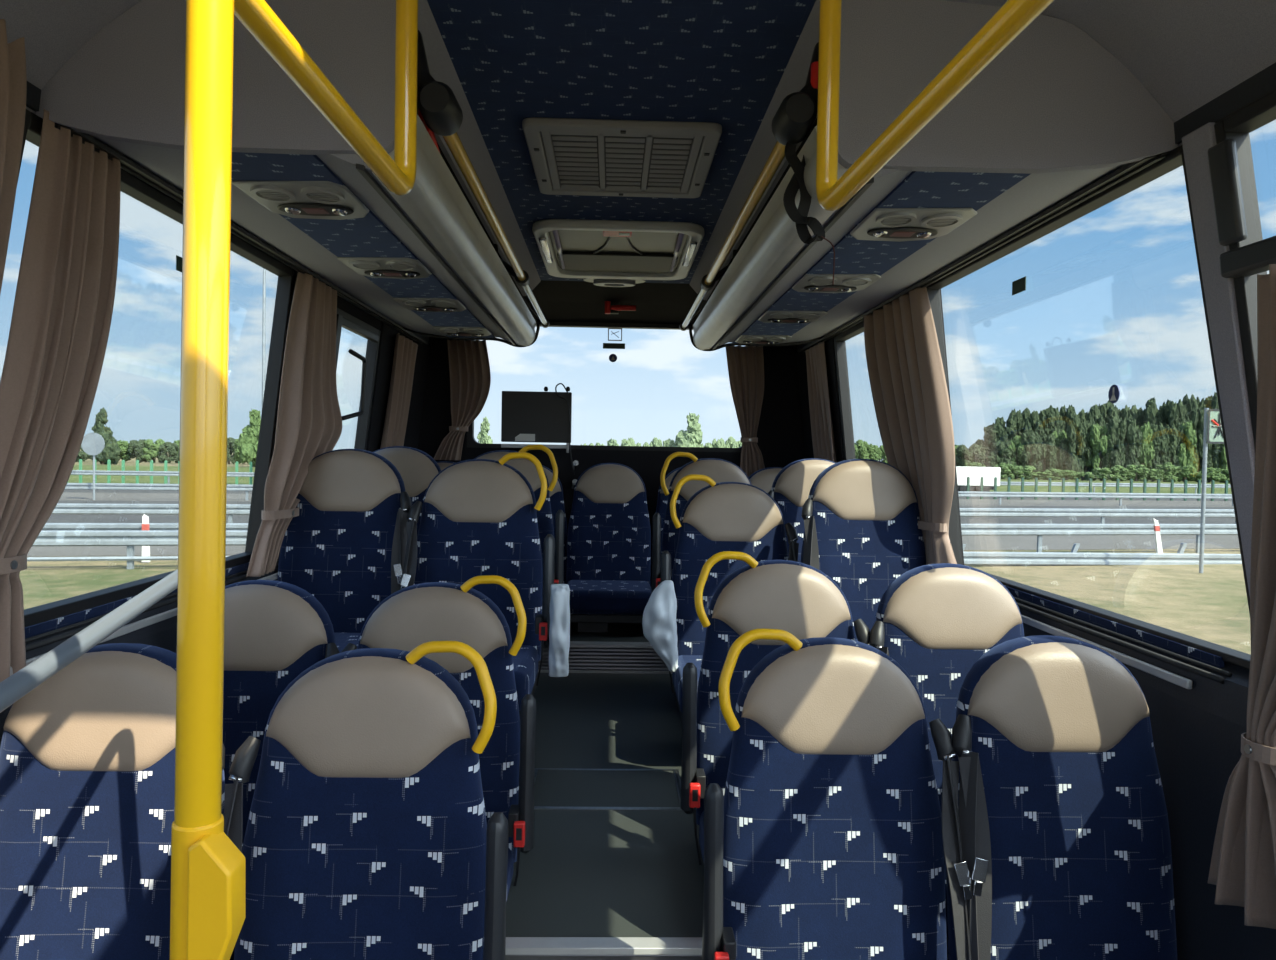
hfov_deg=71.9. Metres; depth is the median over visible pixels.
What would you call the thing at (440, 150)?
trim
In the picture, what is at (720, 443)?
tree
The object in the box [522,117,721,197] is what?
ceiling vent
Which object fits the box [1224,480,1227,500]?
marker post
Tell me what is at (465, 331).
air vent
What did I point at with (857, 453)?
tree
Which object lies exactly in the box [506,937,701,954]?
trim
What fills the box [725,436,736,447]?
tree
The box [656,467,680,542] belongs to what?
seat
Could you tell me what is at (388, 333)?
trim
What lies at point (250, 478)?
marker post
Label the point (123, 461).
marker post
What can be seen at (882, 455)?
tree
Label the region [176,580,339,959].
seat
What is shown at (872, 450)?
tree
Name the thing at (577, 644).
trim
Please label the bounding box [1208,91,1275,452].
window
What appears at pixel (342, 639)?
seat cushion
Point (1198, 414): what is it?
tree
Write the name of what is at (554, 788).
floor hatch
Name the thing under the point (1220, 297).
window pillar
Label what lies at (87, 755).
seat
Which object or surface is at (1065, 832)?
seat
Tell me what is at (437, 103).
handrail
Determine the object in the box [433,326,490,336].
light
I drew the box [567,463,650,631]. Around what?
seat
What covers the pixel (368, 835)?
seat
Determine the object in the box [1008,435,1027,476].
tree
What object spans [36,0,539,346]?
luggage rack
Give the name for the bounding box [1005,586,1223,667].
trim
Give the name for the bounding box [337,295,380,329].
trim
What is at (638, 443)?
tree
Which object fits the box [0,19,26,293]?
curtain
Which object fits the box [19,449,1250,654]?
ground
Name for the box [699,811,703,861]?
seat cushion
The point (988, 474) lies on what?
lorry
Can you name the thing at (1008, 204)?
shelf
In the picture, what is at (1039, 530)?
guardrail
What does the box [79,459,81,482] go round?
marker post
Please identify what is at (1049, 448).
tree
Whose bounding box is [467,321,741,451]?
window
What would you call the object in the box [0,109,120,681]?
curtain
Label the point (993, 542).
road
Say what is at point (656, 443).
tree
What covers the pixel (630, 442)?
tree
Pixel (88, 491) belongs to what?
carriageway
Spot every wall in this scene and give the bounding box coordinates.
[0,81,428,746]
[417,321,804,585]
[797,62,1275,959]
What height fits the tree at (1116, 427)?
10.701 m
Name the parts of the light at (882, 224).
lamp panel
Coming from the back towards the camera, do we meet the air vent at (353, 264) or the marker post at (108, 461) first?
the marker post at (108, 461)
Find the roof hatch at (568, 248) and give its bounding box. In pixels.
[532,219,703,279]
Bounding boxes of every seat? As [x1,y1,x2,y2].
[0,643,224,959]
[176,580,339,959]
[224,641,508,959]
[278,449,410,652]
[341,575,535,901]
[374,446,440,534]
[400,452,554,719]
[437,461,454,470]
[474,445,564,647]
[542,465,566,583]
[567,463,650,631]
[651,452,751,593]
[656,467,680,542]
[661,474,798,724]
[680,551,869,864]
[702,629,972,959]
[749,467,782,492]
[768,458,834,561]
[801,459,925,640]
[870,563,1023,959]
[946,635,1177,959]
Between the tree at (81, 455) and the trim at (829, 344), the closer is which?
the trim at (829, 344)
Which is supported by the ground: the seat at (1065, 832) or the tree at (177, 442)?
the tree at (177, 442)
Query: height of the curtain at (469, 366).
0.745 m
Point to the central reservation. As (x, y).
(65, 495)
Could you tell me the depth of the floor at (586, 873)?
2.48 m
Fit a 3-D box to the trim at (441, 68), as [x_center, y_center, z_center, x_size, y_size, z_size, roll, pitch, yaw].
[-0.533,-1.012,3.296,0.095,0.108,3.008,1,2,-2]
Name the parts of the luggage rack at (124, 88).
panel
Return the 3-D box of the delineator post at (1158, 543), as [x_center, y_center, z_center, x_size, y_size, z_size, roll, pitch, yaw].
[13.881,1.523,23.477,0.270,1.010,0.085,1,2,-2]
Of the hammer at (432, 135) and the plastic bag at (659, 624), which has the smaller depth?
the hammer at (432, 135)
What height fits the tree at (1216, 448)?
10.107 m
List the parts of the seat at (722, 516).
armrest, seat frame, grab handle, backrest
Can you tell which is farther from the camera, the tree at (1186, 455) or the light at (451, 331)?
the tree at (1186, 455)
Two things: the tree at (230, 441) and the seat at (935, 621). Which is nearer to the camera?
the seat at (935, 621)
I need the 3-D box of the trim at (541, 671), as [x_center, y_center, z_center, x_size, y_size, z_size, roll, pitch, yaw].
[-0.145,0.957,4.391,1.200,0.012,0.008,1,2,-2]
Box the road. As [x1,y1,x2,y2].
[27,535,1239,556]
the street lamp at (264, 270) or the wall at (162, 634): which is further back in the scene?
the street lamp at (264, 270)
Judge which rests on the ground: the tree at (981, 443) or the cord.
the tree at (981, 443)
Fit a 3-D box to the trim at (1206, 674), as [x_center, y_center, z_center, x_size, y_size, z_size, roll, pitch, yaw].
[1.134,0.355,3.355,0.026,0.024,3.180,1,2,-2]
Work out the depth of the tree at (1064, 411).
154.54 m
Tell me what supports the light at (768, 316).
attached to the luggage rack at (1055, 121)
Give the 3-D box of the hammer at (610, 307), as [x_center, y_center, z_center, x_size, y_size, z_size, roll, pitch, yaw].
[-0.104,-1.007,5.159,0.181,0.070,0.065,1,2,-2]
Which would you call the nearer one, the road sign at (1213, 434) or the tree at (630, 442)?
the road sign at (1213, 434)
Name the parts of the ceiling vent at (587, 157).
grille frame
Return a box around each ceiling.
[0,0,1275,146]
[427,0,815,283]
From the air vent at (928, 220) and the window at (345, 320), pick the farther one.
the window at (345, 320)
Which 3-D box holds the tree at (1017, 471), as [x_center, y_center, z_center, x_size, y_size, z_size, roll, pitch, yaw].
[57.371,-1.082,133.650,3.258,2.041,3.434,1,2,-2]
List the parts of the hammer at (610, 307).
handle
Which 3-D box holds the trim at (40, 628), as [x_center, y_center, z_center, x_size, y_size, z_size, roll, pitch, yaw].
[-1.374,0.295,3.506,0.014,0.038,3.530,1,2,-2]
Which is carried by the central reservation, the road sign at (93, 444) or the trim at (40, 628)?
the road sign at (93, 444)
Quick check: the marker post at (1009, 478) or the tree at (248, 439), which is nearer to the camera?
the marker post at (1009, 478)
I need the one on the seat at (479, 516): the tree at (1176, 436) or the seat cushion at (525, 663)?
the seat cushion at (525, 663)
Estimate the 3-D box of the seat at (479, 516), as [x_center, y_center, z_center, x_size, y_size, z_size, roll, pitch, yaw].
[-0.565,0.447,3.006,0.547,1.090,0.616,1,2,-2]
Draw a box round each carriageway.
[46,500,1234,523]
[63,490,1231,500]
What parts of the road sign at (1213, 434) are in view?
post, sign panel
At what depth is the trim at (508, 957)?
1.93 m
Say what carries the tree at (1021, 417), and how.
on the ground
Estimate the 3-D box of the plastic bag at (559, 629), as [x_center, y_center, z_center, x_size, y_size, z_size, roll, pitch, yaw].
[-0.268,0.515,3.008,0.071,0.319,0.091,1,2,-2]
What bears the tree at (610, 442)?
on the verge
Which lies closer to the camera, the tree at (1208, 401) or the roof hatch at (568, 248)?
the roof hatch at (568, 248)
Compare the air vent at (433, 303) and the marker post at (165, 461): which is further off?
the marker post at (165, 461)
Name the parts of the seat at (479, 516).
backrest, grab handle, seat frame, armrest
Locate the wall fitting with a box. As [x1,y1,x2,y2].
[573,460,578,467]
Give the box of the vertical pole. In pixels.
[170,0,245,959]
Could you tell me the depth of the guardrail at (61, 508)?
32.10 m
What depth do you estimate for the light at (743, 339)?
4.38 m
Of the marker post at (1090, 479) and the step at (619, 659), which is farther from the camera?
the marker post at (1090, 479)
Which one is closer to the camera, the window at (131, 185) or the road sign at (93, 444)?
the window at (131, 185)
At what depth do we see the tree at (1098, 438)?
142.86 m
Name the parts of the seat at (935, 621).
backrest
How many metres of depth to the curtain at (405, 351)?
4.71 m
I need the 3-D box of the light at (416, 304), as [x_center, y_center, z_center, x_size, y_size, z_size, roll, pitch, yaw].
[-0.838,-0.707,3.583,0.253,0.019,0.318,1,2,-2]
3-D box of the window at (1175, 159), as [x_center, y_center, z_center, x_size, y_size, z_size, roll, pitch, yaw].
[1.161,-0.172,2.483,0.168,1.055,1.596,1,2,-2]
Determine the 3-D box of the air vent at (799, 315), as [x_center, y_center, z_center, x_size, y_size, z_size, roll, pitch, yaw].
[0.709,-0.680,3.655,0.094,0.007,0.116,1,2,-2]
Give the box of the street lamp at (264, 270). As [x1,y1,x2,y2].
[262,269,265,405]
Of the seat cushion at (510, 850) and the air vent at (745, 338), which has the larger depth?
the air vent at (745, 338)
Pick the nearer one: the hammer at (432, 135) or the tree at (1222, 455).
the hammer at (432, 135)
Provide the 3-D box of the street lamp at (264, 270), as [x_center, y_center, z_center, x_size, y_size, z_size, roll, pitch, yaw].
[-25.883,-7.475,59.140,1.704,15.743,0.300,1,2,-2]
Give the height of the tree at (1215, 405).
16.396 m
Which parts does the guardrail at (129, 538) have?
rail, post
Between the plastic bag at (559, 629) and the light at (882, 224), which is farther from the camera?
the plastic bag at (559, 629)
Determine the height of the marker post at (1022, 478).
1.480 m
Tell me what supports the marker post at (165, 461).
on the verge
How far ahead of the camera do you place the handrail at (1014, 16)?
1.23 m
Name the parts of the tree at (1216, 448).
crown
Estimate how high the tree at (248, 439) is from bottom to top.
8.371 m
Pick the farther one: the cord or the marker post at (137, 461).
the marker post at (137, 461)
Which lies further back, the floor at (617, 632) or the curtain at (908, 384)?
the floor at (617, 632)
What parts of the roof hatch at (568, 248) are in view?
pull handle, lid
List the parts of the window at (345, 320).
latch handle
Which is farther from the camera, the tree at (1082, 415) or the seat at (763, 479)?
the tree at (1082, 415)
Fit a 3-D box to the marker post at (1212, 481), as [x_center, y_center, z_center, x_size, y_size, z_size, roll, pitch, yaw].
[40.706,0.739,62.331,0.140,1.480,0.140,1,2,-2]
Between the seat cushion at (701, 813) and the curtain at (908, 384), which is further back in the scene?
the curtain at (908, 384)
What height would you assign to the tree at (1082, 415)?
12.064 m
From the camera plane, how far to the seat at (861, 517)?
3.27 m
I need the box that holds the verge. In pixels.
[68,465,1231,493]
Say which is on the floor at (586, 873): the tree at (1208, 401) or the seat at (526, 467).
the seat at (526, 467)
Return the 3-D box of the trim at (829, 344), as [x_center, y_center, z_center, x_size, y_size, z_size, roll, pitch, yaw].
[1.089,-0.237,5.079,0.192,1.085,0.900,1,2,-2]
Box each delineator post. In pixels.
[142,514,149,561]
[1153,518,1162,552]
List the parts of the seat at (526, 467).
backrest, grab handle, armrest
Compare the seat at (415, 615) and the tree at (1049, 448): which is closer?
the seat at (415, 615)
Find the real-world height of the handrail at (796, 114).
0.215 m
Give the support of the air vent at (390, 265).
attached to the light at (374, 267)
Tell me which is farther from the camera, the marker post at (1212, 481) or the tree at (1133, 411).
the tree at (1133, 411)
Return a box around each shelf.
[89,134,516,343]
[710,163,1127,348]
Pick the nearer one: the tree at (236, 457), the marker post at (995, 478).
the marker post at (995, 478)
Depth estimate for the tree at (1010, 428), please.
151.04 m
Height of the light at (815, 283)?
0.019 m
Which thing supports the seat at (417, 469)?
on the floor at (586, 873)
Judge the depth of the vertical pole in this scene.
0.71 m
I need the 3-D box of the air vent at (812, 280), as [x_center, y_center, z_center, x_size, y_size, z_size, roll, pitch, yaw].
[0.615,-0.663,2.933,0.094,0.007,0.116,1,2,-2]
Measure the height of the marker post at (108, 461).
1.610 m
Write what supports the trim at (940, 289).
attached to the wall at (1197, 731)
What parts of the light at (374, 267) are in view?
lamp panel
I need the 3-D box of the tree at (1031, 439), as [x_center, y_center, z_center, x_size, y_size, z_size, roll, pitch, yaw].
[63.453,-4.183,142.370,3.414,7.941,3.812,1,2,-2]
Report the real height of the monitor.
0.555 m
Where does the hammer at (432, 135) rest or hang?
attached to the luggage rack at (124, 88)
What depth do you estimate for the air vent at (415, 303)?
3.50 m
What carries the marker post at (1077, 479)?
on the central reservation
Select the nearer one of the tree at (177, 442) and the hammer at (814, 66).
the hammer at (814, 66)
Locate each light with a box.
[232,181,369,219]
[337,257,431,278]
[393,298,465,311]
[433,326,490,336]
[735,335,791,343]
[758,311,827,322]
[792,274,880,292]
[850,208,976,241]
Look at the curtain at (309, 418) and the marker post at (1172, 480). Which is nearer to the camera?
the curtain at (309, 418)
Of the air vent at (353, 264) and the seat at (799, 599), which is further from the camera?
the air vent at (353, 264)
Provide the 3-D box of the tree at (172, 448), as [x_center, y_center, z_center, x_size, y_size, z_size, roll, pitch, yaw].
[-77.960,-4.571,146.119,3.845,3.609,3.517,1,2,-2]
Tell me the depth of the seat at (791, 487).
4.09 m
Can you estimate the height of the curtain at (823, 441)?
0.939 m
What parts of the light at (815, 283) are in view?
lamp panel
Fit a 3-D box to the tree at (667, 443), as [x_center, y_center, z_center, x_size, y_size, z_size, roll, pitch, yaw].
[4.378,-3.272,122.303,2.102,5.121,2.347,1,2,-2]
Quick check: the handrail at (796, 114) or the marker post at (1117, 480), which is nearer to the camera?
the handrail at (796, 114)
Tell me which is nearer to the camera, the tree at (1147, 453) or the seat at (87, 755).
the seat at (87, 755)
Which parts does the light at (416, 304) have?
lamp panel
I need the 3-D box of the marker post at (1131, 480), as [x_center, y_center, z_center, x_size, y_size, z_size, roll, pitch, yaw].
[34.117,0.662,60.877,0.140,1.480,0.140,1,2,-2]
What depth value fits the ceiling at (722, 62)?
2.18 m
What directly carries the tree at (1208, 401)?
on the verge
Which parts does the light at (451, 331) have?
lamp panel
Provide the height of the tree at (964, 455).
5.673 m
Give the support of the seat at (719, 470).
on the floor at (586, 873)
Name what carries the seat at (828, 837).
on the floor at (586, 873)
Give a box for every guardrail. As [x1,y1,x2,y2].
[27,530,246,568]
[42,523,1237,552]
[52,503,1235,523]
[64,483,1232,505]
[71,470,1230,493]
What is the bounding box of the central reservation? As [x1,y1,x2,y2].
[59,492,1233,506]
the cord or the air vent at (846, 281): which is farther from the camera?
the air vent at (846, 281)
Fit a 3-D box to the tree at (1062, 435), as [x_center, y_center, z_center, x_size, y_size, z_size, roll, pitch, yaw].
[69.109,-4.236,144.387,4.058,8.138,3.904,1,2,-2]
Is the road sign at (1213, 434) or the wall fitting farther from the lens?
the road sign at (1213, 434)
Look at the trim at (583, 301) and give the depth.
5.14 m
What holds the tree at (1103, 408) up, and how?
on the ground
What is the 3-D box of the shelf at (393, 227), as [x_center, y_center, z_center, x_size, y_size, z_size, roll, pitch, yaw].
[-0.900,-0.730,3.182,0.675,0.118,2.810,1,2,-2]
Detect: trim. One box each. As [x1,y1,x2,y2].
[10,573,277,675]
[25,560,278,651]
[25,562,249,638]
[277,271,297,560]
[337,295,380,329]
[354,321,429,451]
[418,0,540,295]
[437,143,522,296]
[505,955,701,959]
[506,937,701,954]
[522,280,707,323]
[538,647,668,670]
[538,670,672,673]
[570,641,652,647]
[690,0,819,299]
[707,118,816,300]
[796,337,855,461]
[940,289,963,564]
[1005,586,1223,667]
[1014,597,1231,683]
[1021,614,1192,688]
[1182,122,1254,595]
[1215,88,1275,123]
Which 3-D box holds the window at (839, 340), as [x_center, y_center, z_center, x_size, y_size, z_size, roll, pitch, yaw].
[1.115,-0.215,4.080,0.168,1.055,1.100,1,2,-2]
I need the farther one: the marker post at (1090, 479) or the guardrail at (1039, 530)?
the marker post at (1090, 479)
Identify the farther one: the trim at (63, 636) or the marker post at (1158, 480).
the marker post at (1158, 480)
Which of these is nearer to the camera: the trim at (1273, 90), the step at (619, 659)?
the trim at (1273, 90)
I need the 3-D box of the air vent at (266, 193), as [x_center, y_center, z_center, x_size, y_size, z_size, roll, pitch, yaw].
[-0.850,-0.665,2.049,0.094,0.007,0.116,1,2,-2]
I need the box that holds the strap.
[783,131,824,243]
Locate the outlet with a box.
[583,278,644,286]
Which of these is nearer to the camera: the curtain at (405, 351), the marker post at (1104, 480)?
the curtain at (405, 351)
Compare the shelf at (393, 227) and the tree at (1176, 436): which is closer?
the shelf at (393, 227)
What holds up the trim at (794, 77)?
attached to the ceiling at (722, 62)
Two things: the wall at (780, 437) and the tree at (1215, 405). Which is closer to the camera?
the wall at (780, 437)
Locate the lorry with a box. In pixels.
[956,467,1000,491]
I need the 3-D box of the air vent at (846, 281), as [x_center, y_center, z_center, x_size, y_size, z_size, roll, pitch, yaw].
[0.730,-0.661,2.936,0.094,0.007,0.116,1,2,-2]
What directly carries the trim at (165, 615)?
attached to the wall at (162, 634)
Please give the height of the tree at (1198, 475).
1.662 m
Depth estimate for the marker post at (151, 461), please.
59.15 m
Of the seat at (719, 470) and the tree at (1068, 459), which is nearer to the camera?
the seat at (719, 470)
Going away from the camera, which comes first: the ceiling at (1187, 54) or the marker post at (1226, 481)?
the ceiling at (1187, 54)
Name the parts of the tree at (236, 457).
crown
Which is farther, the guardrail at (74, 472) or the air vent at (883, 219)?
the guardrail at (74, 472)
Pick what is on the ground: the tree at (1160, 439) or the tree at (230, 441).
the tree at (230, 441)
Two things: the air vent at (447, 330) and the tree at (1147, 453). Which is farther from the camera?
the tree at (1147, 453)
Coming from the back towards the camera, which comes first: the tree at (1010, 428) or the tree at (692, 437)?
the tree at (1010, 428)
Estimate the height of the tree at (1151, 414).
14.315 m
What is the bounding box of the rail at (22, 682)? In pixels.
[0,569,177,712]
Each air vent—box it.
[250,185,294,202]
[301,186,344,203]
[349,260,379,269]
[386,261,415,270]
[402,300,425,306]
[431,301,454,306]
[439,328,458,332]
[463,329,482,333]
[744,337,762,340]
[767,337,785,341]
[770,313,792,318]
[797,313,819,318]
[808,276,836,285]
[842,277,871,285]
[876,212,915,226]
[921,213,962,228]
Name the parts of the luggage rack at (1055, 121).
panel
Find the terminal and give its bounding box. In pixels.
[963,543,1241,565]
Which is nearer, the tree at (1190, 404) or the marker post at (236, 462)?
the marker post at (236, 462)
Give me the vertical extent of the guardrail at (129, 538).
0.780 m
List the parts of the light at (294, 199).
lamp panel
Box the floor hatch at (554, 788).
[534,768,681,809]
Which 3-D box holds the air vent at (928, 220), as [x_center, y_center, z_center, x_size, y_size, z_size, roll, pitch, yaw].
[0.752,-0.640,2.177,0.094,0.007,0.116,1,2,-2]
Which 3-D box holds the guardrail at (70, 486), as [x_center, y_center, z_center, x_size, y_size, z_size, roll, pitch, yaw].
[13.538,0.981,49.289,210.000,0.770,39.962,1,2,-2]
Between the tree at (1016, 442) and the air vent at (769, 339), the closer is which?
the air vent at (769, 339)
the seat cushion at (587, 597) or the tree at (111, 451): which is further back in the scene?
the tree at (111, 451)
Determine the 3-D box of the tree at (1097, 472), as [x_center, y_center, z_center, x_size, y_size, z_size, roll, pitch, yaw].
[70.744,-0.880,134.021,3.445,2.084,3.315,1,2,-2]
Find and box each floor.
[506,673,703,936]
[570,623,648,641]
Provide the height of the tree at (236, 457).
4.555 m
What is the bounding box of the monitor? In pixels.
[501,383,574,474]
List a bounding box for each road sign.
[81,433,104,499]
[1199,408,1223,572]
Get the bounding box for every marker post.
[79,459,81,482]
[107,460,110,482]
[122,460,124,482]
[136,460,138,483]
[150,460,152,483]
[164,460,166,483]
[235,461,237,483]
[249,462,251,484]
[966,477,969,498]
[980,477,982,498]
[994,477,996,498]
[1007,477,1010,498]
[1021,477,1023,499]
[1034,478,1037,499]
[1048,478,1050,499]
[1061,478,1064,499]
[1075,478,1078,499]
[1089,478,1091,499]
[1102,479,1105,499]
[1116,479,1118,499]
[1129,479,1132,499]
[1143,479,1146,499]
[1156,479,1159,500]
[1170,479,1173,500]
[1184,480,1186,500]
[1197,480,1200,500]
[1211,480,1214,500]
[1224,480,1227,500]
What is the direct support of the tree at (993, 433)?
on the ground
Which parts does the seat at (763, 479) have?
backrest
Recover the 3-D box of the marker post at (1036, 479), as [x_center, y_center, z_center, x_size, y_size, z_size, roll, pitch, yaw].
[26.807,0.577,59.264,0.140,1.480,0.140,1,2,-2]
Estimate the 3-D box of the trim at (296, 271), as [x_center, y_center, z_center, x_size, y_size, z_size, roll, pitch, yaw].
[-1.331,-0.235,3.398,0.192,1.085,0.440,1,2,-2]
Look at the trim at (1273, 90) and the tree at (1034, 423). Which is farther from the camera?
the tree at (1034, 423)
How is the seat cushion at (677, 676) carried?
on the seat at (722, 516)
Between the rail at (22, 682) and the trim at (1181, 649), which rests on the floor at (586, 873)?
the rail at (22, 682)
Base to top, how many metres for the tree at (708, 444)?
4.676 m
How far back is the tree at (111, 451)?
125.19 m
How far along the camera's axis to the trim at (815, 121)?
2.91 m
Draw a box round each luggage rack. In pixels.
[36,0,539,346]
[689,0,1177,351]
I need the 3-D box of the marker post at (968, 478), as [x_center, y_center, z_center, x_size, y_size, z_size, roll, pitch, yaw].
[21.819,0.518,58.163,0.140,1.480,0.140,1,2,-2]
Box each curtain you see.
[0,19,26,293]
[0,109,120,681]
[246,269,341,576]
[380,333,417,448]
[433,339,490,459]
[726,346,764,476]
[805,342,836,462]
[864,286,956,564]
[1208,264,1275,928]
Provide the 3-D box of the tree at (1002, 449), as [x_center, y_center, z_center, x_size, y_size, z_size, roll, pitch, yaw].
[59.516,-3.410,143.488,4.396,6.204,4.037,1,2,-2]
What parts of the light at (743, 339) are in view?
lamp panel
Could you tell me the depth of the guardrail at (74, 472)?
71.96 m
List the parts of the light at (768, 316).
lamp panel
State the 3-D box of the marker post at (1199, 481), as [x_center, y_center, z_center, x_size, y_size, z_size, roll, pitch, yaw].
[39.586,0.726,62.084,0.140,1.480,0.140,1,2,-2]
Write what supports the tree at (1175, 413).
on the verge
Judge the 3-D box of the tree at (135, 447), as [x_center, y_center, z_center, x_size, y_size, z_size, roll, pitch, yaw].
[-82.970,-4.851,146.419,3.605,3.980,3.332,1,2,-2]
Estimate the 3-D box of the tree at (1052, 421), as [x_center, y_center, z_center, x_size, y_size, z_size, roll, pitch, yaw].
[69.095,-6.432,147.995,3.992,12.332,4.457,1,2,-2]
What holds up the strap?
hanging from the handrail at (796, 114)
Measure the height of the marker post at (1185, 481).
1.480 m
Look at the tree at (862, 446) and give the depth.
169.90 m
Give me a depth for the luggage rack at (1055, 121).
1.81 m
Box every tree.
[75,446,87,461]
[87,407,119,464]
[117,440,130,460]
[128,439,146,462]
[141,439,167,462]
[158,442,179,462]
[174,440,179,454]
[227,437,235,463]
[233,439,244,464]
[238,409,260,466]
[477,417,492,443]
[607,438,618,445]
[621,437,635,445]
[636,442,648,445]
[649,437,662,446]
[663,438,675,446]
[673,413,702,446]
[701,442,712,447]
[712,438,725,447]
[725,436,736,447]
[736,440,741,447]
[854,440,868,458]
[855,445,860,458]
[867,443,880,460]
[877,445,887,463]
[955,444,980,466]
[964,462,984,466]
[971,439,987,466]
[977,451,1000,466]
[983,422,1007,455]
[992,440,1016,463]
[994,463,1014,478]
[995,414,1017,454]
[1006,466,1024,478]
[1008,408,1033,436]
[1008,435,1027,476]
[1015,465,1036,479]
[1019,430,1042,471]
[1023,411,1045,472]
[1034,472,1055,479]
[1039,434,1057,471]
[1040,405,1062,460]
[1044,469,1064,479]
[1045,430,1066,468]
[1050,404,1074,433]
[1057,414,1085,478]
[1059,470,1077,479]
[1065,409,1088,450]
[1075,420,1099,477]
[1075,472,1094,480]
[1084,404,1104,471]
[1086,423,1110,479]
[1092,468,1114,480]
[1097,400,1114,423]
[1101,415,1127,472]
[1107,404,1131,447]
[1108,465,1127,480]
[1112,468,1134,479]
[1120,418,1142,473]
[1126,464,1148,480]
[1130,405,1144,427]
[1136,422,1154,469]
[1137,398,1162,463]
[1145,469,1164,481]
[1149,423,1168,480]
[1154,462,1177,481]
[1156,402,1166,422]
[1162,399,1189,461]
[1165,425,1183,466]
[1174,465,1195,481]
[1177,421,1197,480]
[1182,394,1203,446]
[1186,404,1211,471]
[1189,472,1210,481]
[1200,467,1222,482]
[1202,395,1212,408]
[1207,444,1222,480]
[1212,392,1222,463]
[1212,444,1227,473]
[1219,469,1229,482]
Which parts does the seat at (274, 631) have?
backrest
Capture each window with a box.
[17,109,295,626]
[336,308,380,449]
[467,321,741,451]
[834,321,863,459]
[926,145,1250,669]
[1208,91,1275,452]
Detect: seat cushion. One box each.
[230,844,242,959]
[334,632,360,652]
[506,848,513,901]
[513,645,537,709]
[567,580,650,614]
[672,655,702,711]
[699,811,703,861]
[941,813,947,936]
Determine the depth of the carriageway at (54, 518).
37.73 m
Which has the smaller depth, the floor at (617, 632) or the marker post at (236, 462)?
the floor at (617, 632)
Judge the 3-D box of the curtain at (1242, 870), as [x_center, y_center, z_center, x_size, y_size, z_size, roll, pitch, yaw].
[1.126,0.207,1.463,0.114,1.150,0.436,1,2,-2]
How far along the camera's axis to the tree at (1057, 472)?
132.97 m
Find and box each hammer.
[417,106,439,151]
[605,301,635,313]
[811,61,817,88]
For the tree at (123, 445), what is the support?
on the ground
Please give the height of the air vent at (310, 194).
0.007 m
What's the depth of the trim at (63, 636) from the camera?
2.03 m
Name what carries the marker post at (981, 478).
on the central reservation
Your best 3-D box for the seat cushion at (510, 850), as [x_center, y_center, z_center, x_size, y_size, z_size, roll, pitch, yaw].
[-0.551,1.009,2.083,0.470,0.125,0.440,1,2,-2]
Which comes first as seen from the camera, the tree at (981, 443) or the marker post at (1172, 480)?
the marker post at (1172, 480)
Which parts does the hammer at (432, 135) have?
handle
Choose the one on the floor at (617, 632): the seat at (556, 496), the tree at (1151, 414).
the seat at (556, 496)
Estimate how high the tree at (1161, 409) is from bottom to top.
13.952 m
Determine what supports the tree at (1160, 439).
on the verge
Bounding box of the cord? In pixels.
[821,236,834,284]
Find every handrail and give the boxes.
[234,0,417,194]
[417,30,549,327]
[679,42,818,330]
[816,0,1053,210]
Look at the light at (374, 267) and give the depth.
2.83 m
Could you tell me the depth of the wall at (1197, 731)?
1.81 m
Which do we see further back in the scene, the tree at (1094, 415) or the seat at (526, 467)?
the tree at (1094, 415)
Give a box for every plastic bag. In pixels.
[549,584,569,676]
[642,580,677,671]
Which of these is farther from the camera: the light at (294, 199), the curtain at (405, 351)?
the curtain at (405, 351)
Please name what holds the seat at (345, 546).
on the floor at (586, 873)
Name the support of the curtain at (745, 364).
hanging from the window at (471, 442)

